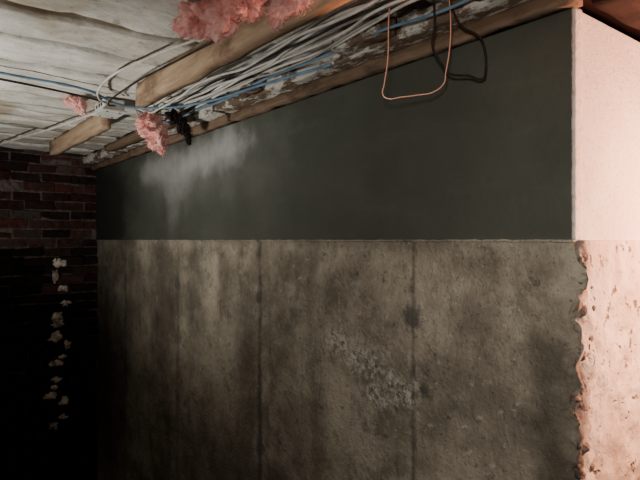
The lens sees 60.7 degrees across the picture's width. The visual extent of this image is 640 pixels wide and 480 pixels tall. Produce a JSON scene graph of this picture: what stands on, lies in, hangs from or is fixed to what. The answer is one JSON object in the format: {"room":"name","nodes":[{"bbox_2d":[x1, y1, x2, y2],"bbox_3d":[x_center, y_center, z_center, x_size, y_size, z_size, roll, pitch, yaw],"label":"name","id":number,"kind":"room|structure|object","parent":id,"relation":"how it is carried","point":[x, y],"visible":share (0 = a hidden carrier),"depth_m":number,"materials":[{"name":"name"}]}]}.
{"room":"basement","nodes":[
{"label":"basement","id":0,"kind":"room"},
{"bbox_2d":[0,148,97,479],"bbox_3d":[-3.201,0.683,3.738,3.211,2.848,0.175,0,0,-38],"label":"wall","id":1,"kind":"structure","parent":0,"point":[49,259],"depth_m":4.45,"materials":[{"name":"brick"}]},
{"bbox_2d":[0,0,639,154],"bbox_3d":[-0.502,-0.780,1.759,5.200,0.161,6.580,0,0,-38],"label":"ceiling","id":2,"kind":"structure","parent":0,"point":[81,43],"depth_m":2.12,"materials":[{"name":"white wood"}]},
{"bbox_2d":[62,95,89,116],"bbox_3d":[-1.193,-0.657,2.668,0.155,0.125,0.123,0,0,20],"label":"insulation","id":3,"kind":"object","parent":2,"relation":"attached to","point":[80,106],"visible":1,"depth_m":2.64},
{"bbox_2d":[50,116,110,155],"bbox_3d":[-1.558,-0.663,3.487,0.058,0.103,1.241,0,0,-38],"label":"joist","id":4,"kind":"object","parent":2,"relation":"attached to","point":[93,126],"depth_m":3.34,"materials":[{"name":"brown wood"}]},
{"bbox_2d":[92,98,127,118],"bbox_3d":[-1.062,-0.663,2.756,0.120,0.064,0.180,0,0,-38],"label":"junction box","id":5,"kind":"object","parent":2,"relation":"attached to","point":[101,109],"visible":0.97,"depth_m":2.71,"materials":[{"name":"plastic"}]},
{"bbox_2d":[0,0,331,144],"bbox_3d":[-1.194,-0.660,2.399,2.736,0.081,2.880,0,0,7],"label":"electrical cable","id":6,"kind":"object","parent":2,"relation":"attached to","point":[190,41],"visible":0.92,"depth_m":2.33,"materials":[{"name":"grey plastic"}]},
{"bbox_2d":[170,0,269,47],"bbox_3d":[-0.289,-0.641,1.570,0.433,0.159,0.165,0,0,33],"label":"insulation","id":7,"kind":"object","parent":2,"relation":"attached to","point":[215,20],"visible":1,"depth_m":1.54},
{"bbox_2d":[135,0,351,107],"bbox_3d":[0.124,-0.665,1.308,0.059,0.109,3.100,0,0,-38],"label":"joist","id":8,"kind":"object","parent":2,"relation":"attached to","point":[166,82],"depth_m":1.88,"materials":[{"name":"brown wood"}]},
{"bbox_2d":[263,0,314,34],"bbox_3d":[-0.088,-0.635,1.484,0.084,0.126,0.245,0,0,-40],"label":"insulation","id":9,"kind":"object","parent":2,"relation":"attached to","point":[279,11],"visible":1,"depth_m":1.49},
{"bbox_2d":[134,0,470,123],"bbox_3d":[0.166,-0.655,1.536,0.297,0.067,3.529,0,0,-38],"label":"cable bundle","id":10,"kind":"object","parent":2,"relation":"attached to","point":[314,33],"visible":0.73,"depth_m":1.85,"materials":[{"name":"grey plastic"}]},
{"bbox_2d":[132,110,171,156],"bbox_3d":[-0.852,-0.538,2.760,0.204,0.242,0.176,0,0,-22],"label":"insulation","id":11,"kind":"object","parent":10,"relation":"hanging from","point":[151,126],"visible":1,"depth_m":2.73},
{"bbox_2d":[165,108,193,145],"bbox_3d":[-0.677,-0.542,2.630,0.151,0.201,0.090,0,0,-1],"label":"insulation","id":12,"kind":"object","parent":10,"relation":"hanging from","point":[174,116],"visible":0.99,"depth_m":2.62},
{"bbox_2d":[382,0,450,99],"bbox_3d":[0.267,-0.539,1.509,0.192,0.302,0.004,0,0,0],"label":"wire","id":13,"kind":"object","parent":10,"relation":"hanging from","point":[449,0],"visible":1,"depth_m":1.51,"materials":[{"name":"brown metal"}]},
{"bbox_2d":[431,0,486,79],"bbox_3d":[0.389,-0.574,1.529,0.156,0.254,0.006,0,0,0],"label":"wire","id":14,"kind":"object","parent":10,"relation":"hanging from","point":[434,10],"visible":0.95,"depth_m":1.53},
{"bbox_2d":[82,0,581,170],"bbox_3d":[-0.703,-0.651,2.988,0.216,0.115,4.208,0,0,-38],"label":"beam","id":15,"kind":"structure","parent":0,"point":[408,43],"depth_m":1.89,"materials":[{"name":"brown wood"}]},
{"bbox_2d":[96,7,639,479],"bbox_3d":[-0.155,0.749,3.412,1.213,2.701,4.207,0,0,-38],"label":"wall","id":16,"kind":"structure","parent":0,"point":[350,281],"depth_m":1.92,"materials":[{"name":"concrete"}]},
{"bbox_2d":[591,0,639,29],"bbox_3d":[1.553,-0.663,1.746,1.793,0.135,0.538,0,0,-38],"label":"header beam","id":17,"kind":"structure","parent":0,"point":[626,11],"depth_m":1.43,"materials":[{"name":"brown wood"}]}
]}

